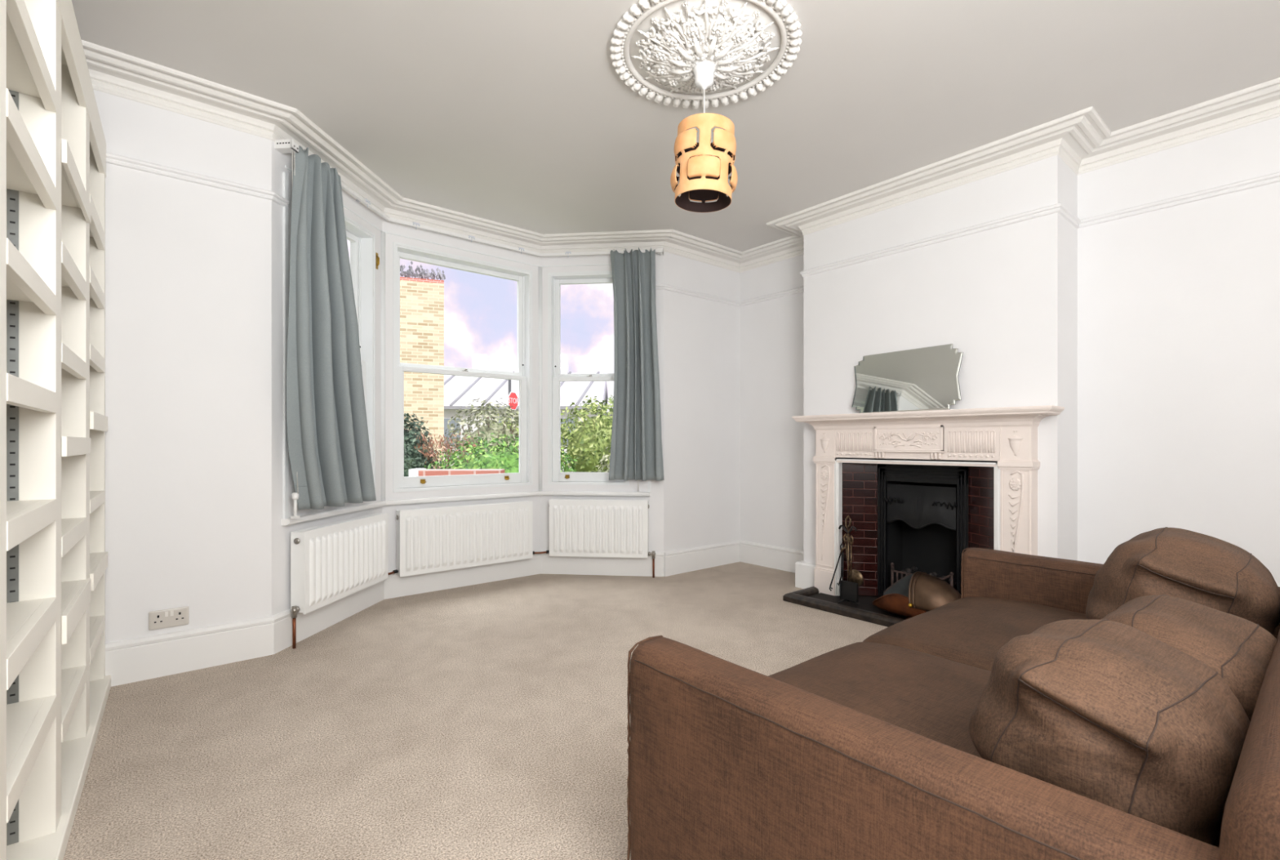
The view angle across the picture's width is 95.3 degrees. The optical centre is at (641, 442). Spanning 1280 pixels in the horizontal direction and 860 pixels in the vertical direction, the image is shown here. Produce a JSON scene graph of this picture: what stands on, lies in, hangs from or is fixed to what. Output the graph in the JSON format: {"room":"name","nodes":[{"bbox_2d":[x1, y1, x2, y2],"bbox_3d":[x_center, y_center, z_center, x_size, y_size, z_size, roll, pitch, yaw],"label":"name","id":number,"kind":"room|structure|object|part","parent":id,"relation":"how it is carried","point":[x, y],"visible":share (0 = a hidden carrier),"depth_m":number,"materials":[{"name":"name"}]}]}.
{"room":"living room","nodes":[
{"label":"living room","id":0,"kind":"room"},
{"bbox_2d":[93,89,271,642],"bbox_3d":[-2.573,-0.293,2.724,1.398,2.795,0.300,0,0,-40],"label":"wall","id":1,"kind":"structure","parent":0,"point":[188,264],"depth_m":2.83,"materials":[{"name":"paint"}]},
{"bbox_2d":[148,605,189,630],"bbox_3d":[-2.256,0.836,2.785,0.150,0.088,0.014,0,0,-40],"label":"double socket","id":2,"kind":"object","parent":1,"relation":"attached to","point":[170,617],"visible":1,"depth_m":2.78,"materials":[{"name":"plastic"}]},
{"bbox_2d":[106,151,289,206],"bbox_3d":[-2.342,-1.292,2.753,1.190,0.048,0.098,0,0,-40],"label":"rail","id":3,"kind":"object","parent":1,"relation":"attached to","point":[111,158],"visible":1,"depth_m":2.84,"materials":[{"name":"paint"}]},
{"bbox_2d":[271,140,382,615],"bbox_3d":[-1.970,0.006,3.635,0.170,3.395,1.144,0,0,6],"label":"wall","id":4,"kind":"structure","parent":0,"point":[281,535],"depth_m":3.13,"materials":[{"name":"paint"}]},
{"bbox_2d":[283,172,288,518],"bbox_3d":[-1.925,-0.523,3.154,0.012,1.866,0.025,0,0,6],"label":"trim","id":5,"kind":"structure","parent":4,"relation":"attached to","point":[285,175],"depth_m":3.14,"materials":[{"name":"paint"}]},
{"bbox_2d":[290,512,398,648],"bbox_3d":[-1.814,0.792,3.630,0.099,0.623,1.022,0,0,6],"label":"radiator","id":6,"kind":"object","parent":4,"relation":"attached to","point":[331,562],"visible":1,"depth_m":3.42,"materials":[{"name":"metal"}]},
{"bbox_3d":[-1.867,0.705,3.168,0.081,0.433,0.006,0,0,6],"label":"panel","id":7,"kind":"part","parent":6,"relation":"part of","materials":[{"name":"metal"}]},
{"bbox_2d":[290,512,386,533],"bbox_3d":[-1.827,0.486,3.589,0.080,0.011,0.857,0,0,6],"label":"grille","id":8,"kind":"object","parent":6,"relation":"attached to","point":[326,527],"depth_m":3.53,"materials":[{"name":"metal"}]},
{"bbox_3d":[-1.782,0.706,3.585,0.028,0.447,0.850,0,0,6],"label":"panel","id":9,"kind":"part","parent":6,"relation":"part of","materials":[{"name":"metal"}]},
{"bbox_2d":[343,213,379,491],"bbox_3d":[-2.002,-0.501,3.715,0.293,1.867,0.736,0,0,6],"label":"window","id":10,"kind":"structure","parent":4,"relation":"in","point":[364,260],"depth_m":4.00,"materials":[{"name":"paint"}]},
{"bbox_3d":[-1.984,-0.978,3.713,0.040,0.854,0.600,0,0,6],"label":"sash","id":11,"kind":"part","parent":10,"relation":"part of","materials":[{"name":"paint"}]},
{"bbox_3d":[-1.935,-0.114,3.708,0.042,0.889,0.600,0,0,6],"label":"sash","id":12,"kind":"part","parent":10,"relation":"part of","materials":[{"name":"paint"}]},
{"bbox_3d":[-1.833,-1.261,4.052,0.023,0.110,0.024,0,0,6],"label":"sash pull","id":13,"kind":"part","parent":10,"relation":"part of","materials":[{"name":"gold metal"}]},
{"bbox_2d":[381,231,385,500],"bbox_3d":[-1.831,-0.538,4.125,0.030,1.896,0.032,0,0,-40],"label":"trim","id":14,"kind":"structure","parent":4,"relation":"attached to","point":[383,233],"depth_m":4.11,"materials":[{"name":"paint"}]},
{"bbox_2d":[105,549,663,686],"bbox_3d":[-1.535,1.006,3.874,3.866,0.197,0.777,0,0,-40],"label":"baseboard","id":15,"kind":"structure","parent":4,"relation":"attached to","point":[151,656],"depth_m":3.13,"materials":[{"name":"white paint"}]},
{"bbox_2d":[382,218,540,569],"bbox_3d":[-1.404,0.006,4.601,1.413,3.395,0.170,0,0,-40],"label":"wall","id":16,"kind":"structure","parent":0,"point":[388,226],"depth_m":4.38,"materials":[{"name":"paint"}]},
{"bbox_2d":[284,165,611,266],"bbox_3d":[-1.145,-1.492,4.260,2.622,0.013,0.688,0,0,-40],"label":"trim","id":17,"kind":"structure","parent":16,"relation":"attached to","point":[286,166],"depth_m":4.49,"materials":[{"name":"paint"}]},
{"bbox_2d":[393,241,533,492],"bbox_3d":[-1.434,-0.501,4.636,1.198,1.867,0.279,0,0,-40],"label":"window","id":18,"kind":"structure","parent":16,"relation":"in","point":[524,278],"depth_m":4.61,"materials":[{"name":"paint"}]},
{"bbox_3d":[-1.419,-0.978,4.617,1.062,0.854,0.040,0,0,-40],"label":"sash","id":19,"kind":"part","parent":18,"relation":"part of","materials":[{"name":"paint"}]},
{"bbox_3d":[-1.387,-0.114,4.579,1.062,0.889,0.042,0,0,-40],"label":"sash","id":20,"kind":"part","parent":18,"relation":"part of","materials":[{"name":"paint"}]},
{"bbox_2d":[280,490,649,525],"bbox_3d":[-1.138,0.426,4.232,2.639,0.036,0.738,0,0,-40],"label":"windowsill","id":21,"kind":"structure","parent":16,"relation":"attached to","point":[313,516],"depth_m":4.36,"materials":[{"name":"white paint"}]},
{"bbox_2d":[274,138,663,518],"bbox_3d":[-1.096,-0.595,4.218,2.754,2.002,0.814,0,0,-40],"label":"track","id":22,"kind":"object","parent":16,"relation":"attached to","point":[283,146],"visible":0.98,"depth_m":4.19,"materials":[{"name":"white metal"}]},
{"bbox_3d":[-1.851,-0.641,3.118,0.016,1.830,0.037,0,0,5],"label":"draw cord","id":23,"kind":"part","parent":22,"relation":"part of","materials":[{"name":"white plastic"}]},
{"bbox_2d":[286,146,376,509],"bbox_3d":[-1.766,-0.618,3.390,0.175,1.961,0.779,0,0,2],"label":"curtain","id":24,"kind":"object","parent":22,"relation":"hanging from","point":[328,437],"visible":1,"depth_m":3.20,"materials":[{"name":"fabric"}]},
{"bbox_3d":[-1.094,-1.567,4.203,2.650,0.022,0.730,0,0,-40],"label":"rail","id":25,"kind":"part","parent":22,"relation":"part of","materials":[{"name":"white paint"}]},
{"bbox_2d":[608,247,664,480],"bbox_3d":[-0.051,-0.638,4.728,0.456,1.884,0.137,0,0,6],"label":"curtain","id":26,"kind":"object","parent":22,"relation":"hanging from","point":[636,445],"visible":1,"depth_m":4.77,"materials":[{"name":"fabric"}]},
{"bbox_2d":[395,500,549,577],"bbox_3d":[-1.261,0.712,4.514,1.222,0.465,0.104,0,0,-40],"label":"radiator","id":27,"kind":"object","parent":16,"relation":"attached to","point":[443,538],"visible":1,"depth_m":4.39,"materials":[{"name":"metal"}]},
{"bbox_3d":[-1.727,0.711,4.138,0.006,0.450,0.081,0,0,-40],"label":"panel","id":28,"kind":"part","parent":27,"relation":"part of","materials":[{"name":"metal"}]},
{"bbox_2d":[395,500,528,511],"bbox_3d":[-1.326,0.484,4.475,1.059,0.011,0.080,0,0,-40],"label":"grille","id":29,"kind":"object","parent":27,"relation":"attached to","point":[523,503],"depth_m":4.45,"materials":[{"name":"metal"}]},
{"bbox_2d":[62,561,888,859],"bbox_3d":[0.826,1.204,1.802,5.421,0.200,7.100,0,0,-40],"label":"floor","id":30,"kind":"structure","parent":0,"point":[487,720],"depth_m":2.28,"materials":[{"name":"beige carpet"}]},
{"bbox_2d":[0,0,111,859],"bbox_3d":[-1.677,-0.124,1.486,0.302,2.456,2.720,0,0,-38],"label":"bookcase","id":31,"kind":"object","parent":30,"relation":"on","point":[55,686],"visible":1,"depth_m":1.56,"materials":[{"name":"beige paint"}]},
{"bbox_3d":[-1.504,0.704,1.263,0.287,0.052,0.583,0,0,-40],"label":"shelf","id":32,"kind":"part","parent":31,"relation":"part of","materials":[{"name":"beige paint"}]},
{"bbox_3d":[-1.504,0.445,1.263,0.287,0.060,0.583,0,0,-40],"label":"shelf","id":33,"kind":"part","parent":31,"relation":"part of","materials":[{"name":"beige paint"}]},
{"bbox_3d":[-1.504,0.179,1.263,0.287,0.057,0.583,0,0,-40],"label":"shelf","id":34,"kind":"part","parent":31,"relation":"part of","materials":[{"name":"beige paint"}]},
{"bbox_3d":[-1.504,-0.107,1.263,0.287,0.054,0.583,0,0,-40],"label":"shelf","id":35,"kind":"part","parent":31,"relation":"part of","materials":[{"name":"beige paint"}]},
{"bbox_3d":[-1.504,-0.368,1.263,0.287,0.050,0.583,0,0,-40],"label":"shelf","id":36,"kind":"part","parent":31,"relation":"part of","materials":[{"name":"beige paint"}]},
{"bbox_3d":[-1.504,-0.653,1.263,0.287,0.054,0.583,0,0,-40],"label":"shelf","id":37,"kind":"part","parent":31,"relation":"part of","materials":[{"name":"beige paint"}]},
{"bbox_3d":[-1.504,-0.913,1.263,0.287,0.050,0.583,0,0,-40],"label":"shelf","id":38,"kind":"part","parent":31,"relation":"part of","materials":[{"name":"beige paint"}]},
{"bbox_3d":[-1.917,0.820,1.782,0.287,0.053,0.563,0,0,-40],"label":"shelf","id":39,"kind":"part","parent":31,"relation":"part of","materials":[{"name":"beige paint"}]},
{"bbox_3d":[-1.917,0.295,1.782,0.287,0.058,0.563,0,0,-40],"label":"shelf","id":40,"kind":"part","parent":31,"relation":"part of","materials":[{"name":"beige paint"}]},
{"bbox_3d":[-1.917,-0.255,1.782,0.287,0.056,0.563,0,0,-40],"label":"shelf","id":41,"kind":"part","parent":31,"relation":"part of","materials":[{"name":"beige paint"}]},
{"bbox_3d":[-1.917,-0.538,1.782,0.287,0.061,0.563,0,0,-40],"label":"shelf","id":42,"kind":"part","parent":31,"relation":"part of","materials":[{"name":"beige paint"}]},
{"bbox_3d":[-1.910,0.527,1.783,0.297,0.080,0.578,0,0,-40],"label":"shelf","id":43,"kind":"part","parent":31,"relation":"part of","materials":[{"name":"beige paint"}]},
{"bbox_3d":[-1.910,0.011,1.783,0.297,0.057,0.578,0,0,-40],"label":"shelf","id":44,"kind":"part","parent":31,"relation":"part of","materials":[{"name":"beige paint"}]},
{"bbox_3d":[-1.910,-0.821,1.783,0.297,0.066,0.578,0,0,-40],"label":"shelf","id":45,"kind":"part","parent":31,"relation":"part of","materials":[{"name":"beige paint"}]},
{"bbox_3d":[-2.327,0.795,2.299,0.286,0.060,0.553,0,0,-40],"label":"shelf","id":46,"kind":"part","parent":31,"relation":"part of","materials":[{"name":"beige paint"}]},
{"bbox_3d":[-2.327,0.238,2.299,0.286,0.052,0.553,0,0,-40],"label":"shelf","id":47,"kind":"part","parent":31,"relation":"part of","materials":[{"name":"beige paint"}]},
{"bbox_3d":[-2.327,-0.341,2.299,0.286,0.060,0.553,0,0,-40],"label":"shelf","id":48,"kind":"part","parent":31,"relation":"part of","materials":[{"name":"beige paint"}]},
{"bbox_3d":[-2.327,-0.625,2.299,0.286,0.062,0.553,0,0,-40],"label":"shelf","id":49,"kind":"part","parent":31,"relation":"part of","materials":[{"name":"beige paint"}]},
{"bbox_3d":[-2.327,-0.891,2.299,0.286,0.070,0.553,0,0,-40],"label":"shelf","id":50,"kind":"part","parent":31,"relation":"part of","materials":[{"name":"beige paint"}]},
{"bbox_3d":[-2.320,0.517,2.298,0.296,0.065,0.564,0,0,-40],"label":"shelf","id":51,"kind":"part","parent":31,"relation":"part of","materials":[{"name":"beige paint"}]},
{"bbox_3d":[-2.320,-0.083,2.298,0.296,0.066,0.564,0,0,-40],"label":"shelf","id":52,"kind":"part","parent":31,"relation":"part of","materials":[{"name":"beige paint"}]},
{"bbox_2d":[782,586,906,626],"bbox_3d":[1.682,1.077,3.561,0.397,0.054,1.695,0,0,-40],"label":"kerb","id":53,"kind":"object","parent":30,"relation":"on","point":[800,597],"visible":0.41,"depth_m":3.78,"materials":[{"name":"stone"}]},
{"bbox_2d":[808,592,906,618],"bbox_3d":[1.727,1.093,3.667,0.480,0.022,1.400,0,0,-40],"label":"hearth","id":54,"kind":"object","parent":30,"relation":"on","point":[864,602],"visible":0.07,"depth_m":3.96,"materials":[{"name":"stone"}]},
{"bbox_2d":[836,515,858,605],"bbox_3d":[1.370,0.784,3.923,0.120,0.595,0.137,0,0,-3],"label":"stand","id":55,"kind":"object","parent":54,"relation":"on","point":[847,531],"visible":0.86,"depth_m":3.92,"materials":[{"name":"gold metal"}]},
{"bbox_2d":[829,546,845,591],"bbox_3d":[1.328,0.856,3.965,0.114,0.314,0.016,0,0,34],"label":"poker","id":56,"kind":"object","parent":55,"relation":"hanging from","point":[844,547],"visible":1,"depth_m":3.97,"materials":[{"name":"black metal"}]},
{"bbox_2d":[836,542,844,585],"bbox_3d":[1.349,0.831,3.965,0.049,0.307,0.019,0,0,38],"label":"tongs","id":57,"kind":"object","parent":55,"relation":"hanging from","point":[842,552],"visible":0.94,"depth_m":3.96,"materials":[{"name":"black metal"}]},
{"bbox_2d":[840,534,857,602],"bbox_3d":[1.384,0.831,3.889,0.037,0.437,0.124,0,0,-40],"label":"shovel","id":58,"kind":"object","parent":55,"relation":"hanging from","point":[848,589],"visible":1,"depth_m":3.89,"materials":[{"name":"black metal"}]},
{"bbox_3d":[1.377,0.987,3.883,0.018,0.125,0.124,0,0,-40],"label":"blade","id":59,"kind":"part","parent":58,"relation":"part of","materials":[{"name":"black metal"}]},
{"bbox_2d":[843,533,863,586],"bbox_3d":[1.418,0.789,3.918,0.032,0.355,0.131,0,0,-40],"label":"brush","id":60,"kind":"object","parent":55,"relation":"hanging from","point":[856,576],"visible":0.84,"depth_m":3.92,"materials":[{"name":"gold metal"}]},
{"bbox_2d":[871,570,960,618],"bbox_3d":[1.703,0.935,3.572,0.331,0.293,0.545,0,0,-40],"label":"coal scuttle","id":61,"kind":"object","parent":54,"relation":"on","point":[915,593],"visible":0.81,"depth_m":3.48,"materials":[{"name":"orange metal"}]},
{"bbox_2d":[908,570,960,610],"bbox_3d":[1.782,0.884,3.477,0.323,0.189,0.297,0,0,-40],"label":"hood","id":62,"kind":"object","parent":61,"relation":"attached to","point":[926,592],"depth_m":3.43,"materials":[{"name":"orange metal"}]},
{"bbox_2d":[842,462,994,595],"bbox_3d":[1.903,0.602,3.906,0.423,0.945,1.010,0,0,-40],"label":"fireplace insert","id":63,"kind":"object","parent":54,"relation":"on","point":[908,519],"visible":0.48,"depth_m":4.02,"materials":[{"name":"metal"}]},
{"bbox_2d":[884,483,957,530],"bbox_3d":[1.822,0.425,3.851,0.063,0.283,0.481,0,0,-40],"label":"hood","id":64,"kind":"object","parent":63,"relation":"attached to","point":[918,506],"depth_m":3.82,"materials":[{"name":"metal"}]},
{"bbox_2d":[626,546,1279,859],"bbox_3d":[1.145,0.722,1.573,2.058,0.764,1.286,0,0,-40],"label":"sofa","id":65,"kind":"object","parent":30,"relation":"on","point":[865,749],"visible":0.72,"depth_m":1.10,"materials":[{"name":"brown fabric"}]},
{"bbox_2d":[768,641,991,757],"bbox_3d":[0.676,0.727,1.430,0.865,0.202,0.902,0,0,-40],"label":"seat cushion","id":66,"kind":"object","parent":65,"relation":"on","point":[934,697],"depth_m":1.52,"materials":[{"name":"brown fabric"}]},
{"bbox_3d":[0.395,0.769,0.978,0.143,0.589,1.190,0,0,-40],"label":"arm","id":67,"kind":"part","parent":65,"relation":"part of"},
{"bbox_2d":[862,596,1086,671],"bbox_3d":[1.353,0.725,1.998,0.891,0.205,0.902,0,0,-40],"label":"seat cushion","id":68,"kind":"object","parent":65,"relation":"on","point":[967,630],"depth_m":2.03,"materials":[{"name":"brown fabric"}]},
{"bbox_2d":[968,618,1249,844],"bbox_3d":[0.830,0.513,1.052,0.455,0.331,0.365,0,0,-40],"label":"cushion","id":69,"kind":"object","parent":65,"relation":"on","point":[1108,712],"visible":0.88,"depth_m":0.92,"materials":[{"name":"brown fabric"}]},
{"bbox_3d":[1.860,0.769,2.206,0.150,0.589,1.190,0,0,-40],"label":"arm","id":70,"kind":"part","parent":65,"relation":"part of"},
{"bbox_2d":[1085,526,1279,635],"bbox_3d":[1.637,0.480,1.773,0.616,0.416,0.418,0,0,-40],"label":"cushion","id":71,"kind":"object","parent":65,"relation":"on","point":[1211,571],"visible":0.65,"depth_m":1.61,"materials":[{"name":"brown fabric"}]},
{"bbox_2d":[1100,594,1277,721],"bbox_3d":[1.168,0.519,1.277,0.472,0.324,0.338,0,0,-40],"label":"cushion","id":72,"kind":"object","parent":65,"relation":"on","point":[1241,650],"visible":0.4,"depth_m":1.18,"materials":[{"name":"brown fabric"}]},
{"bbox_3d":[1.463,0.704,1.194,2.053,0.729,0.297,0,0,-40],"label":"backrest","id":73,"kind":"part","parent":65,"relation":"part of","materials":[{"name":"brown fabric"}]},
{"bbox_2d":[540,253,663,551],"bbox_3d":[-0.367,0.006,4.979,1.117,3.395,0.170,0,0,6],"label":"wall","id":74,"kind":"structure","parent":0,"point":[655,510],"depth_m":4.90,"materials":[{"name":"paint"}]},
{"bbox_2d":[538,266,542,490],"bbox_3d":[-0.861,-0.538,4.939,0.030,1.896,0.032,0,0,-40],"label":"trim","id":75,"kind":"structure","parent":74,"relation":"attached to","point":[540,267],"depth_m":4.92,"materials":[{"name":"paint"}]},
{"bbox_2d":[547,271,628,484],"bbox_3d":[-0.438,-0.501,5.032,0.765,1.867,0.279,0,0,6],"label":"window","id":76,"kind":"structure","parent":74,"relation":"in","point":[555,477],"depth_m":4.96,"materials":[{"name":"paint"}]},
{"bbox_3d":[-0.440,-0.978,5.008,0.629,0.854,0.040,0,0,6],"label":"sash","id":77,"kind":"part","parent":76,"relation":"part of","materials":[{"name":"paint"}]},
{"bbox_3d":[-0.445,-0.114,4.959,0.629,0.889,0.042,0,0,6],"label":"sash","id":78,"kind":"part","parent":76,"relation":"part of","materials":[{"name":"paint"}]},
{"bbox_2d":[548,498,655,577],"bbox_3d":[-0.332,0.787,4.818,0.890,0.633,0.099,0,0,6],"label":"radiator","id":79,"kind":"object","parent":74,"relation":"attached to","point":[578,527],"visible":1,"depth_m":4.78,"materials":[{"name":"metal"}]},
{"bbox_3d":[-0.362,0.705,4.786,0.817,0.465,0.028,0,0,6],"label":"panel","id":80,"kind":"part","parent":79,"relation":"part of","materials":[{"name":"metal"}]},
{"bbox_2d":[551,498,648,501],"bbox_3d":[-0.357,0.476,4.830,0.824,0.011,0.080,0,0,6],"label":"grille","id":81,"kind":"object","parent":79,"relation":"attached to","point":[552,500],"depth_m":4.81,"materials":[{"name":"metal"}]},
{"bbox_3d":[0.047,0.704,4.788,0.006,0.451,0.081,0,0,6],"label":"panel","id":82,"kind":"part","parent":79,"relation":"part of","materials":[{"name":"metal"}]},
{"bbox_2d":[647,480,650,492],"bbox_3d":[0.060,-0.523,4.843,0.025,1.866,0.012,0,0,6],"label":"trim","id":83,"kind":"structure","parent":74,"relation":"attached to","point":[648,481],"depth_m":4.84,"materials":[{"name":"paint"}]},
{"bbox_2d":[71,0,1279,251],"bbox_3d":[0.748,-1.816,1.933,5.471,0.250,7.500,0,0,-40],"label":"ceiling","id":84,"kind":"structure","parent":0,"point":[518,113],"depth_m":2.76,"materials":[{"name":"paint"}]},
{"bbox_2d":[609,0,802,109],"bbox_3d":[0.268,-1.651,2.510,0.814,0.094,0.815,0,0,14],"label":"ceiling rose","id":85,"kind":"object","parent":84,"relation":"attached to","point":[657,45],"visible":0.96,"depth_m":2.43,"materials":[{"name":"white paint"}]},
{"bbox_2d":[670,60,737,212],"bbox_3d":[0.271,-1.325,2.510,0.287,0.586,0.287,0,0,-40],"label":"pendant light","id":86,"kind":"object","parent":85,"relation":"hanging from","point":[704,167],"visible":1,"depth_m":2.42,"materials":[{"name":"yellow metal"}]},
{"bbox_3d":[0.271,-1.193,2.510,0.287,0.322,0.287,0,0,-40],"label":"lamp shade","id":87,"kind":"part","parent":86,"relation":"part of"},
{"bbox_2d":[663,251,739,551],"bbox_3d":[0.565,-0.293,5.355,1.255,2.795,0.300,0,0,-40],"label":"wall","id":88,"kind":"structure","parent":0,"point":[701,336],"depth_m":5.12,"materials":[{"name":"paint"}]},
{"bbox_2d":[804,155,1077,563],"bbox_3d":[1.909,-0.293,3.965,0.380,2.795,1.636,0,0,-40],"label":"wall","id":89,"kind":"structure","parent":0,"point":[1005,297],"depth_m":3.55,"materials":[{"name":"paint"}]},
{"bbox_2d":[663,539,815,588],"bbox_3d":[0.911,1.006,4.707,0.955,0.197,1.138,0,0,-40],"label":"baseboard","id":90,"kind":"structure","parent":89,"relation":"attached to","point":[689,559],"depth_m":5.08,"materials":[{"name":"white paint"}]},
{"bbox_2d":[791,404,1064,595],"bbox_3d":[1.706,0.454,3.740,0.221,1.300,1.618,0,0,-40],"label":"fireplace surround","id":91,"kind":"object","parent":89,"relation":"attached to","point":[1005,439],"visible":0.93,"depth_m":3.57,"materials":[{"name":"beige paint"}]},
{"bbox_3d":[1.356,0.604,4.233,0.123,1.000,0.168,0,0,-40],"label":"leg","id":92,"kind":"part","parent":91,"relation":"part of","materials":[{"name":"beige paint"}]},
{"bbox_2d":[819,464,830,559],"bbox_3d":[1.312,0.502,4.200,0.021,0.696,0.085,0,0,-40],"label":"carving","id":93,"kind":"object","parent":91,"relation":"hanging from","point":[824,469],"depth_m":4.20,"materials":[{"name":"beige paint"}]},
{"bbox_2d":[851,343,963,413],"bbox_3d":[1.721,-0.405,3.839,0.067,0.421,0.729,0,0,-40],"label":"mirror","id":94,"kind":"object","parent":91,"relation":"on","point":[926,378],"visible":0.96,"depth_m":3.81,"materials":[{"name":"white mirror"}]},
{"bbox_3d":[1.723,-0.122,3.754,0.176,0.063,1.474,0,0,-40],"label":"bed moulding","id":95,"kind":"part","parent":91,"relation":"part of","materials":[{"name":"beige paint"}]},
{"bbox_2d":[791,404,1064,422],"bbox_3d":[1.706,-0.174,3.740,0.221,0.044,1.618,0,0,-40],"label":"mantel shelf","id":96,"kind":"object","parent":91,"relation":"attached to","point":[1028,411],"depth_m":3.49,"materials":[{"name":"beige paint"}]},
{"bbox_2d":[1008,470,1024,552],"bbox_3d":[2.092,0.502,3.271,0.021,0.696,0.085,0,0,-40],"label":"carving","id":97,"kind":"object","parent":91,"relation":"hanging from","point":[1015,477],"depth_m":3.27,"materials":[{"name":"beige paint"}]},
{"bbox_3d":[2.135,0.604,3.304,0.123,1.000,0.171,0,0,-40],"label":"leg","id":98,"kind":"part","parent":91,"relation":"part of","materials":[{"name":"beige paint"}]},
{"bbox_2d":[655,171,1279,306],"bbox_3d":[2.421,-1.292,2.848,1.033,0.048,6.053,0,0,-40],"label":"rail","id":99,"kind":"object","parent":89,"relation":"attached to","point":[1273,178],"visible":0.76,"depth_m":3.40,"materials":[{"name":"paint"}]},
{"bbox_2d":[739,116,1279,586],"bbox_3d":[2.951,-0.293,3.252,0.300,2.795,5.990,0,0,-40],"label":"wall","id":100,"kind":"structure","parent":0,"point":[1179,306],"depth_m":3.19,"materials":[{"name":"paint"}]},
{"bbox_2d":[81,40,1279,272],"bbox_3d":[1.347,-1.638,3.377,7.689,0.106,3.893,0,0,11],"label":"crown molding","id":101,"kind":"structure","parent":100,"relation":"attached to","point":[1081,139],"depth_m":3.30,"materials":[{"name":"paint"}]},
{"label":"outside","id":102,"kind":"structure","parent":0,"visible":0},
{"bbox_3d":[-11.179,1.754,32.781,65.000,0.200,55.400,0,0,-40],"label":"ground","id":103,"kind":"structure","parent":102,"visible":0},
{"bbox_2d":[400,261,445,467],"bbox_3d":[-9.734,-2.273,21.623,4.657,7.854,5.028,0,0,-19],"label":"brick building","id":104,"kind":"structure","parent":103,"relation":"on","point":[421,299],"depth_m":19.80,"materials":[{"name":"beige brick"}]},
{"bbox_2d":[404,412,441,476],"bbox_3d":[-3.924,0.579,9.691,1.138,2.204,1.063,0,0,-40],"label":"bush","id":105,"kind":"object","parent":103,"relation":"on","point":[413,458],"visible":0.16,"depth_m":9.54,"materials":[{"name":"green plant"}]},
{"bbox_2d":[413,420,478,468],"bbox_3d":[-3.156,0.646,9.403,0.917,2.021,0.831,0,0,21],"label":"shrub","id":106,"kind":"object","parent":103,"relation":"on","point":[446,444],"visible":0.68,"depth_m":9.32,"materials":[{"name":"green plant"}]},
{"bbox_2d":[408,467,504,476],"bbox_3d":[-2.088,0.974,6.616,1.010,1.360,0.250,0,0,-2],"label":"wall","id":107,"kind":"structure","parent":103,"relation":"on","point":[417,471],"depth_m":6.50,"materials":[{"name":"red brick"}]},
{"bbox_2d":[438,397,519,468],"bbox_3d":[-2.892,0.386,11.538,2.195,2.549,1.543,0,0,-40],"label":"shrub","id":108,"kind":"object","parent":103,"relation":"on","point":[495,428],"visible":0.32,"depth_m":11.17,"materials":[{"name":"green plant"}]},
{"bbox_2d":[424,431,582,472],"bbox_3d":[-1.998,0.797,8.619,2.697,1.930,2.341,0,0,-40],"label":"hedge","id":109,"kind":"object","parent":103,"relation":"on","point":[508,460],"visible":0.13,"depth_m":8.21,"materials":[{"name":"green plant"}]},
{"bbox_2d":[444,354,608,471],"bbox_3d":[-6.848,-1.646,32.995,9.600,6.600,6.660,0,0,0],"label":"house","id":110,"kind":"structure","parent":103,"relation":"on","point":[459,390],"depth_m":30.87,"materials":[{"name":"stone"}]},
{"bbox_2d":[560,395,613,471],"bbox_3d":[-0.779,0.323,12.238,2.734,2.679,2.100,0,0,-40],"label":"bush","id":111,"kind":"object","parent":103,"relation":"on","point":[588,440],"visible":0.32,"depth_m":11.59,"materials":[{"name":"green plant"}]},
{"bbox_2d":[594,443,610,471],"bbox_3d":[-0.034,0.764,9.882,1.790,1.794,1.274,0,0,-40],"label":"shrub","id":112,"kind":"object","parent":103,"relation":"on","point":[606,455],"visible":0.04,"depth_m":9.66,"materials":[{"name":"green plant"}]},
{"bbox_2d":[606,381,613,415],"bbox_3d":[2.944,-1.571,33.769,9.600,6.450,6.660,0,0,0],"label":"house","id":113,"kind":"structure","parent":103,"relation":"on","point":[611,392],"depth_m":32.28,"materials":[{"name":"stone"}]},
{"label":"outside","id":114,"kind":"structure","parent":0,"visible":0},
{"bbox_3d":[-0.094,1.644,19.564,65.000,0.020,4.900,0,0,-40],"label":"road","id":115,"kind":"object","parent":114,"visible":0},
{"bbox_2d":[507,379,518,418],"bbox_3d":[-4.034,-0.221,18.012,0.164,3.750,0.554,0,0,19],"label":"stop sign","id":116,"kind":"object","parent":115,"relation":"on","point":[513,399],"visible":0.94,"depth_m":17.96,"materials":[{"name":"red metal"}]},
{"bbox_2d":[488,410,561,444],"bbox_3d":[-2.971,0.442,14.331,2.307,2.435,1.535,0,0,-40],"label":"shrub","id":117,"kind":"object","parent":115,"relation":"on","point":[510,424],"visible":0.02,"depth_m":13.97,"materials":[{"name":"green plant"}]}
]}

